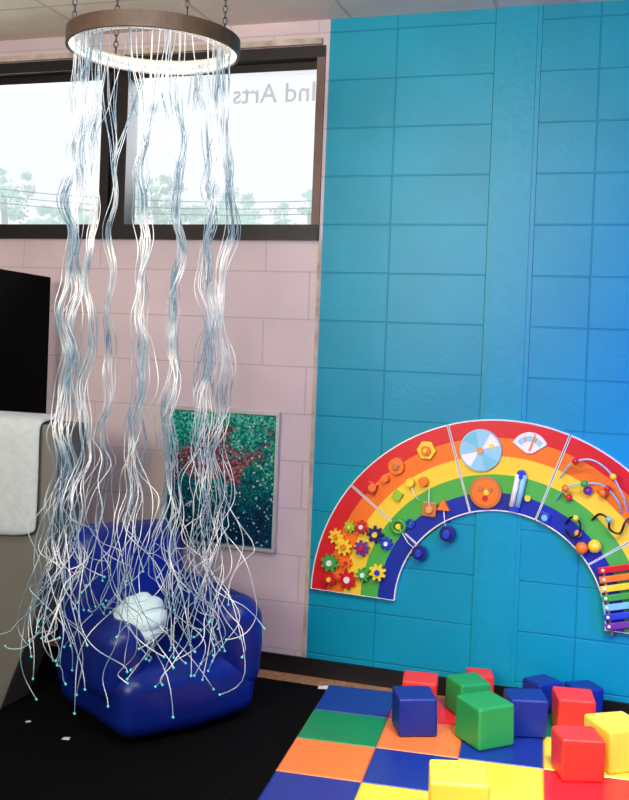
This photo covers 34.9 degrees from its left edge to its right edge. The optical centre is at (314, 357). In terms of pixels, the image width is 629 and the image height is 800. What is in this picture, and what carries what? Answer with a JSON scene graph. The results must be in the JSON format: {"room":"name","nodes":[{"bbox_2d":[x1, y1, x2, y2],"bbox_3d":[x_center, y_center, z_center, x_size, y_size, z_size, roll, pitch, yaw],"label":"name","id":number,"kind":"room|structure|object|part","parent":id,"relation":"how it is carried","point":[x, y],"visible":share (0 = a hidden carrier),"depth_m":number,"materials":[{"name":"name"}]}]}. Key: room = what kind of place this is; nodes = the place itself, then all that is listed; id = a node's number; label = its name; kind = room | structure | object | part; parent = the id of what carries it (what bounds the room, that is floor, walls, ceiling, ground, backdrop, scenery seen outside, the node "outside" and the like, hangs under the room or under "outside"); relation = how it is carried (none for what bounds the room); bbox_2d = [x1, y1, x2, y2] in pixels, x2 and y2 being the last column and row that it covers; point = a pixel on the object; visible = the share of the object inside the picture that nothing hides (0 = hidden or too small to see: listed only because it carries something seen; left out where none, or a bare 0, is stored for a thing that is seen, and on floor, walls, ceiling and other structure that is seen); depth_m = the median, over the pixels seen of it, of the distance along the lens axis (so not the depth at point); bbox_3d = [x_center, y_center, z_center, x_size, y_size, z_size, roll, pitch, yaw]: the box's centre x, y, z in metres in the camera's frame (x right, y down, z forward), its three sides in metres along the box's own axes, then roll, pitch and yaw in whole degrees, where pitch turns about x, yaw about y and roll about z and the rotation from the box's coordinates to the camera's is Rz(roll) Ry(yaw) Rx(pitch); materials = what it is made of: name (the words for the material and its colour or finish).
{"room":"sensory room","nodes":[
{"label":"sensory room","id":0,"kind":"room"},
{"bbox_2d":[49,638,444,697],"bbox_3d":[-0.913,1.418,1.592,6.200,0.100,6.050,3,1,18],"label":"floor","id":1,"kind":"structure","parent":0,"point":[282,676],"depth_m":4.21,"materials":[{"name":"brown wood"}]},
{"bbox_2d":[0,645,326,799],"bbox_3d":[-0.792,1.361,1.958,5.400,0.012,4.600,3,1,18],"label":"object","id":2,"kind":"structure","parent":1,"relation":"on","point":[235,756],"depth_m":3.40,"materials":[{"name":"black carpet"}]},
{"bbox_2d":[0,421,87,709],"bbox_3d":[-1.275,0.765,3.839,0.770,1.073,0.190,3,1,18],"label":"base cabinet","id":3,"kind":"object","parent":2,"relation":"on","point":[17,563],"visible":0.63,"depth_m":3.69,"materials":[{"name":"grey laminate"}]},
{"bbox_2d":[0,269,50,413],"bbox_3d":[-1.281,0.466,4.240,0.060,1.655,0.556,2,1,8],"label":"screen","id":4,"kind":"object","parent":3,"relation":"on","point":[24,297],"visible":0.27,"depth_m":4.24,"materials":[{"name":"black plastic"}]},
{"bbox_2d":[0,411,63,535],"bbox_3d":[-1.282,0.422,3.804,0.642,0.442,0.202,3,1,18],"label":"throw blanket","id":5,"kind":"object","parent":3,"relation":"on","point":[19,431],"visible":0.92,"depth_m":3.64,"materials":[{"name":"white fabric"}]},
{"bbox_2d":[58,519,261,738],"bbox_3d":[-0.608,0.986,3.788,0.645,0.665,0.677,1,1,-38],"label":"bean bag chair","id":6,"kind":"object","parent":2,"relation":"on","point":[137,709],"visible":0.77,"depth_m":3.63,"materials":[{"name":"blue leather"}]},
{"bbox_3d":[-0.767,1.059,3.612,0.176,0.297,0.464,1,1,-38],"label":"arm","id":7,"kind":"part","parent":6,"relation":"part of","materials":[{"name":"blue leather"}]},
{"bbox_3d":[-0.748,0.961,3.931,0.542,0.632,0.230,1,-7,-38],"label":"backrest","id":8,"kind":"part","parent":6,"relation":"part of","materials":[{"name":"blue leather"}]},
{"bbox_2d":[113,592,165,644],"bbox_3d":[-0.628,0.937,3.580,0.208,0.192,0.180,3,1,45],"label":"cushion","id":9,"kind":"object","parent":6,"relation":"on","point":[153,614],"visible":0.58,"depth_m":3.52,"materials":[{"name":"white fabric"}]},
{"bbox_3d":[-0.586,1.197,3.749,0.582,0.248,0.566,1,1,-38],"label":"seat","id":10,"kind":"part","parent":6,"relation":"part of","materials":[{"name":"blue leather"}]},
{"bbox_3d":[-0.404,1.057,3.870,0.207,0.376,0.543,1,1,-38],"label":"arm","id":11,"kind":"part","parent":6,"relation":"part of","materials":[{"name":"blue leather"}]},
{"bbox_2d":[318,685,327,688],"bbox_3d":[0.035,1.345,4.087,0.044,0.006,0.031,2,1,-2],"label":"paper scrap","id":12,"kind":"object","parent":2,"relation":"on","point":[326,686],"visible":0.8,"depth_m":4.08,"materials":[{"name":"white paper"}]},
{"bbox_2d":[257,685,628,799],"bbox_3d":[0.828,1.379,2.987,1.960,0.040,1.680,2,1,13],"label":"foam mat","id":13,"kind":"object","parent":2,"relation":"on","point":[350,747],"visible":0.59,"depth_m":3.30,"materials":[{"name":"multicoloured plastic"}]},
{"bbox_2d":[392,686,436,736],"bbox_3d":[0.357,1.260,3.572,0.144,0.139,0.144,2,1,-6],"label":"foam block","id":14,"kind":"object","parent":13,"relation":"on","point":[414,708],"visible":1,"depth_m":3.51,"materials":[{"name":"plastic"}]},
{"bbox_2d":[402,670,438,698],"bbox_3d":[0.400,1.265,3.781,0.134,0.126,0.132,2,1,8],"label":"foam block","id":15,"kind":"object","parent":13,"relation":"on","point":[410,678],"visible":0.52,"depth_m":3.75,"materials":[{"name":"plastic"}]},
{"bbox_2d":[428,759,489,799],"bbox_3d":[0.410,1.262,2.862,0.168,0.164,0.170,2,1,6],"label":"foam block","id":16,"kind":"object","parent":13,"relation":"on","point":[448,779],"visible":1,"depth_m":2.80,"materials":[{"name":"plastic"}]},
{"bbox_2d":[445,672,490,714],"bbox_3d":[0.579,1.270,3.771,0.132,0.130,0.130,2,1,-20],"label":"foam block","id":17,"kind":"object","parent":13,"relation":"on","point":[472,682],"visible":0.61,"depth_m":3.74,"materials":[{"name":"plastic"}]},
{"bbox_2d":[466,667,493,691],"bbox_3d":[0.651,1.284,3.937,0.107,0.102,0.107,2,1,3],"label":"foam block","id":18,"kind":"object","parent":13,"relation":"on","point":[487,674],"visible":0.38,"depth_m":3.92,"materials":[{"name":"plastic"}]},
{"bbox_2d":[455,691,513,750],"bbox_3d":[0.595,1.267,3.500,0.154,0.147,0.154,2,1,-26],"label":"foam block","id":19,"kind":"object","parent":13,"relation":"on","point":[484,720],"visible":1,"depth_m":3.45,"materials":[{"name":"plastic"}]},
{"bbox_2d":[503,688,548,737],"bbox_3d":[0.759,1.277,3.606,0.141,0.136,0.142,2,1,2],"label":"foam block","id":20,"kind":"object","parent":13,"relation":"on","point":[530,705],"visible":0.76,"depth_m":3.54,"materials":[{"name":"plastic"}]},
{"bbox_2d":[523,674,563,713],"bbox_3d":[0.873,1.288,3.834,0.120,0.115,0.118,2,1,-24],"label":"foam block","id":21,"kind":"object","parent":13,"relation":"on","point":[544,682],"visible":0.55,"depth_m":3.80,"materials":[{"name":"plastic"}]},
{"bbox_2d":[552,686,595,725],"bbox_3d":[0.940,1.282,3.624,0.145,0.138,0.139,2,1,6],"label":"foam block","id":22,"kind":"object","parent":13,"relation":"on","point":[570,705],"visible":0.66,"depth_m":3.56,"materials":[{"name":"plastic"}]},
{"bbox_2d":[551,726,604,782],"bbox_3d":[0.855,1.286,3.255,0.143,0.138,0.141,2,1,-2],"label":"foam block","id":23,"kind":"object","parent":13,"relation":"on","point":[577,752],"visible":1,"depth_m":3.19,"materials":[{"name":"plastic"}]},
{"bbox_2d":[564,680,603,712],"bbox_3d":[1.027,1.298,3.818,0.115,0.107,0.114,2,1,-12],"label":"foam block","id":24,"kind":"object","parent":13,"relation":"on","point":[598,692],"visible":0.38,"depth_m":3.78,"materials":[{"name":"plastic"}]},
{"bbox_2d":[584,711,628,773],"bbox_3d":[1.008,1.284,3.348,0.158,0.149,0.154,2,1,-18],"label":"foam block","id":25,"kind":"object","parent":13,"relation":"on","point":[613,727],"visible":0.8,"depth_m":3.27,"materials":[{"name":"plastic"}]},
{"bbox_2d":[0,0,616,40],"bbox_3d":[-0.802,-1.469,1.542,6.200,0.100,6.050,3,1,18],"label":"ceiling","id":26,"kind":"structure","parent":0,"point":[19,19],"depth_m":4.15,"materials":[{"name":"tile"}]},
{"bbox_2d":[0,0,265,718],"bbox_3d":[-0.522,-0.164,3.293,0.844,2.556,0.813,3,1,18],"label":"lamp","id":27,"kind":"object","parent":26,"relation":"hanging from","point":[130,19],"visible":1,"depth_m":3.19,"materials":[{"name":"white plastic"}]},
{"bbox_3d":[-0.796,-1.260,3.335,0.014,0.388,0.014,1,1,-45],"label":"chain","id":28,"kind":"part","parent":27,"relation":"part of","materials":[{"name":"metal"}]},
{"bbox_3d":[-0.692,-1.260,3.515,0.014,0.388,0.014,1,1,-45],"label":"chain","id":29,"kind":"part","parent":27,"relation":"part of","materials":[{"name":"metal"}]},
{"bbox_3d":[-0.383,-1.240,3.056,0.014,0.388,0.014,1,1,-45],"label":"chain","id":30,"kind":"part","parent":27,"relation":"part of","materials":[{"name":"metal"}]},
{"bbox_3d":[-0.309,-1.244,3.475,0.014,0.388,0.014,1,1,-45],"label":"chain","id":31,"kind":"part","parent":27,"relation":"part of","materials":[{"name":"metal"}]},
{"bbox_2d":[0,0,628,702],"bbox_3d":[0.048,-0.039,4.349,6.200,2.790,0.200,3,1,18],"label":"wall","id":32,"kind":"structure","parent":0,"point":[409,98],"depth_m":4.14,"materials":[{"name":"blue paint"}]},
{"bbox_2d":[0,37,322,62],"bbox_3d":[-0.997,-1.387,4.566,2.169,0.025,0.020,3,1,18],"label":"trim","id":33,"kind":"structure","parent":32,"relation":"attached to","point":[304,41],"depth_m":4.43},
{"bbox_2d":[0,45,325,240],"bbox_3d":[-0.987,-0.957,4.628,2.184,0.825,0.160,3,1,18],"label":"window","id":34,"kind":"structure","parent":32,"relation":"in","point":[298,60],"depth_m":4.56,"materials":[{"name":"brown metal"}]},
{"bbox_2d":[163,405,281,552],"bbox_3d":[-0.410,0.524,4.380,0.533,0.603,0.028,3,1,18],"label":"picture","id":35,"kind":"object","parent":32,"relation":"attached to","point":[252,443],"visible":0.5,"depth_m":4.35,"materials":[{"name":"green paper"}]},
{"bbox_2d":[302,240,321,657],"bbox_3d":[-0.011,0.391,4.262,0.015,1.780,0.005,3,1,18],"label":"trim","id":36,"kind":"structure","parent":32,"relation":"attached to","point":[319,242],"depth_m":4.26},
{"bbox_2d":[51,622,628,714],"bbox_3d":[-0.037,1.318,4.271,5.800,0.075,0.012,3,1,18],"label":"baseboard","id":37,"kind":"structure","parent":32,"relation":"attached to","point":[326,669],"depth_m":4.21,"materials":[{"name":"black rubber"}]},
{"bbox_2d":[310,419,628,634],"bbox_3d":[0.734,0.649,3.970,1.570,0.805,0.102,3,1,18],"label":"board","id":38,"kind":"object","parent":32,"relation":"attached to","point":[436,476],"visible":1,"depth_m":4.01,"materials":[{"name":"multicoloured plastic"}]},
{"bbox_3d":[0.209,0.766,4.183,0.451,0.463,0.024,3,1,18],"label":"board panel","id":39,"kind":"part","parent":38,"relation":"part of","materials":[{"name":"multicoloured plastic"}]},
{"bbox_3d":[0.236,0.541,4.151,0.055,0.055,0.020,3,1,18],"label":"square knob","id":40,"kind":"part","parent":38,"relation":"part of","materials":[{"name":"plastic"}]},
{"bbox_3d":[0.239,0.536,4.132,0.034,0.034,0.014,3,1,18],"label":"disc knob","id":41,"kind":"part","parent":38,"relation":"part of","materials":[{"name":"orange plastic"}]},
{"bbox_3d":[0.333,0.446,4.103,0.028,0.028,0.012,3,1,18],"label":"disc knob","id":42,"kind":"part","parent":38,"relation":"part of","materials":[{"name":"orange plastic"}]},
{"bbox_3d":[0.342,0.565,4.117,0.048,0.048,0.020,3,1,18],"label":"square knob","id":43,"kind":"part","parent":38,"relation":"part of","materials":[{"name":"green plastic"}]},
{"bbox_3d":[0.396,0.513,4.120,0.502,0.497,0.024,3,1,18],"label":"board panel","id":44,"kind":"part","parent":38,"relation":"part of","materials":[{"name":"multicoloured plastic"}]},
{"bbox_3d":[0.429,0.795,4.087,0.060,0.060,0.025,3,1,18],"label":"disc knob","id":45,"kind":"part","parent":38,"relation":"part of","materials":[{"name":"blue plastic"}]},
{"bbox_3d":[0.452,0.376,4.064,0.040,0.040,0.014,3,1,18],"label":"disc knob","id":46,"kind":"part","parent":38,"relation":"part of","materials":[{"name":"orange plastic"}]},
{"bbox_3d":[0.464,0.617,4.063,0.030,0.030,0.012,3,1,18],"label":"disc knob","id":47,"kind":"part","parent":38,"relation":"part of","materials":[{"name":"orange plastic"}]},
{"bbox_3d":[0.469,0.617,4.077,0.058,0.058,0.018,3,1,18],"label":"square knob","id":48,"kind":"part","parent":38,"relation":"part of","materials":[{"name":"orange plastic"}]},
{"bbox_3d":[0.524,0.595,4.057,0.054,0.047,0.022,3,1,18],"label":"triangle knob","id":49,"kind":"part","parent":38,"relation":"part of","materials":[{"name":"orange plastic"}]},
{"bbox_3d":[0.538,0.711,4.051,0.064,0.064,0.025,3,1,18],"label":"disc knob","id":50,"kind":"part","parent":38,"relation":"part of","materials":[{"name":"blue plastic"}]},
{"bbox_3d":[0.768,0.442,3.999,0.481,0.390,0.024,3,1,18],"label":"board panel","id":51,"kind":"part","parent":38,"relation":"part of","materials":[{"name":"multicoloured plastic"}]},
{"bbox_3d":[0.793,0.524,3.959,0.044,0.133,0.022,3,1,18],"label":"slide rail","id":52,"kind":"part","parent":38,"relation":"part of","materials":[{"name":"silver metal"}]},
{"bbox_3d":[0.816,0.525,3.952,0.044,0.133,0.022,3,1,18],"label":"slide rail","id":53,"kind":"part","parent":38,"relation":"part of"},
{"bbox_3d":[0.901,0.627,3.920,0.024,0.024,0.010,3,1,18],"label":"disc knob","id":54,"kind":"part","parent":38,"relation":"part of","materials":[{"name":"blue plastic"}]},
{"bbox_3d":[0.906,0.627,3.934,0.044,0.044,0.020,3,1,18],"label":"square knob","id":55,"kind":"part","parent":38,"relation":"part of","materials":[{"name":"blue plastic"}]},
{"bbox_3d":[1.121,0.557,3.885,0.505,0.501,0.024,3,1,18],"label":"board panel","id":56,"kind":"part","parent":38,"relation":"part of","materials":[{"name":"multicoloured plastic"}]},
{"bbox_3d":[1.135,0.951,3.865,0.052,0.237,0.012,3,1,18],"label":"xylophone rail","id":57,"kind":"part","parent":38,"relation":"part of","materials":[{"name":"brown wood"}]},
{"bbox_3d":[1.276,0.838,3.836,0.441,0.460,0.024,3,1,18],"label":"board panel","id":58,"kind":"part","parent":38,"relation":"part of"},
{"bbox_2d":[470,5,542,686],"bbox_3d":[0.767,-0.043,4.004,0.180,2.715,0.010,3,1,18],"label":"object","id":59,"kind":"structure","parent":32,"relation":"attached to","point":[519,28],"depth_m":4.00,"materials":[{"name":"blue paint"}]},
{"label":"outside","id":60,"kind":"structure","parent":0,"visible":0},
{"bbox_3d":[-1.274,0.851,44.745,90.000,0.100,75.700,3,1,18],"label":"ground","id":61,"kind":"structure","parent":60,"visible":0},
{"bbox_2d":[0,167,35,223],"bbox_3d":[-8.070,-1.991,25.751,1.710,5.726,1.373,3,1,18],"label":"tree","id":62,"kind":"object","parent":61,"relation":"on","point":[6,212],"visible":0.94,"depth_m":25.66,"materials":[{"name":"green plant"}]},
{"bbox_2d":[23,205,68,223],"bbox_3d":[-7.398,-1.680,27.626,1.419,5.092,0.994,3,1,18],"label":"tree","id":63,"kind":"object","parent":61,"relation":"on","point":[42,210],"visible":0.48,"depth_m":27.48,"materials":[{"name":"green plant"}]},
{"bbox_2d":[58,204,92,223],"bbox_3d":[-6.818,-1.759,28.449,1.394,5.266,1.098,3,1,18],"label":"tree","id":64,"kind":"object","parent":61,"relation":"on","point":[80,215],"visible":0.24,"depth_m":28.08,"materials":[{"name":"green plant"}]},
{"bbox_2d":[134,174,193,223],"bbox_3d":[-4.024,-1.812,25.485,2.005,5.688,1.524,3,1,18],"label":"tree","id":65,"kind":"object","parent":61,"relation":"on","point":[157,219],"visible":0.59,"depth_m":25.34,"materials":[{"name":"green plant"}]},
{"bbox_2d":[178,204,209,223],"bbox_3d":[-3.493,-1.694,28.488,1.080,5.390,0.846,3,1,18],"label":"tree","id":66,"kind":"object","parent":61,"relation":"on","point":[198,213],"visible":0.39,"depth_m":28.30,"materials":[{"name":"green plant"}]},
{"bbox_2d":[210,188,265,223],"bbox_3d":[-2.026,-1.657,25.863,1.699,5.520,1.215,3,1,18],"label":"tree","id":67,"kind":"object","parent":61,"relation":"on","point":[247,202],"visible":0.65,"depth_m":25.70,"materials":[{"name":"green plant"}]},
{"bbox_2d":[268,202,303,223],"bbox_3d":[-0.683,-1.500,26.399,1.858,5.290,1.345,3,1,18],"label":"tree","id":68,"kind":"object","parent":61,"relation":"on","point":[283,205],"visible":0.09,"depth_m":26.41,"materials":[{"name":"green plant"}]},
{"bbox_2d":[297,189,311,223],"bbox_3d":[-0.026,-1.863,28.395,1.002,5.996,0.920,3,1,23],"label":"tree","id":69,"kind":"object","parent":61,"relation":"on","point":[308,195],"visible":0.28,"depth_m":28.26,"materials":[{"name":"green plant"}]},
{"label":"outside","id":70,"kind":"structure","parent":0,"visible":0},
{"bbox_2d":[2,189,304,201],"bbox_3d":[-3.808,-3.731,22.253,10.870,0.567,0.014,3,1,18],"label":"utility wire","id":71,"kind":"object","parent":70,"point":[2,189],"visible":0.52,"depth_m":22.14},
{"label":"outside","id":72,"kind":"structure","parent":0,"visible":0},
{"bbox_2d":[2,196,304,208],"bbox_3d":[-3.808,-3.572,22.254,10.870,0.550,0.014,3,1,18],"label":"utility wire","id":73,"kind":"object","parent":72,"point":[2,196],"visible":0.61,"depth_m":22.13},
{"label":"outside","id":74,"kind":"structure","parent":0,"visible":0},
{"bbox_2d":[0,202,304,215],"bbox_3d":[-3.904,-3.509,22.811,11.140,0.526,0.014,3,1,18],"label":"utility wire","id":75,"kind":"object","parent":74,"point":[0,202],"visible":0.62,"depth_m":22.75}
]}

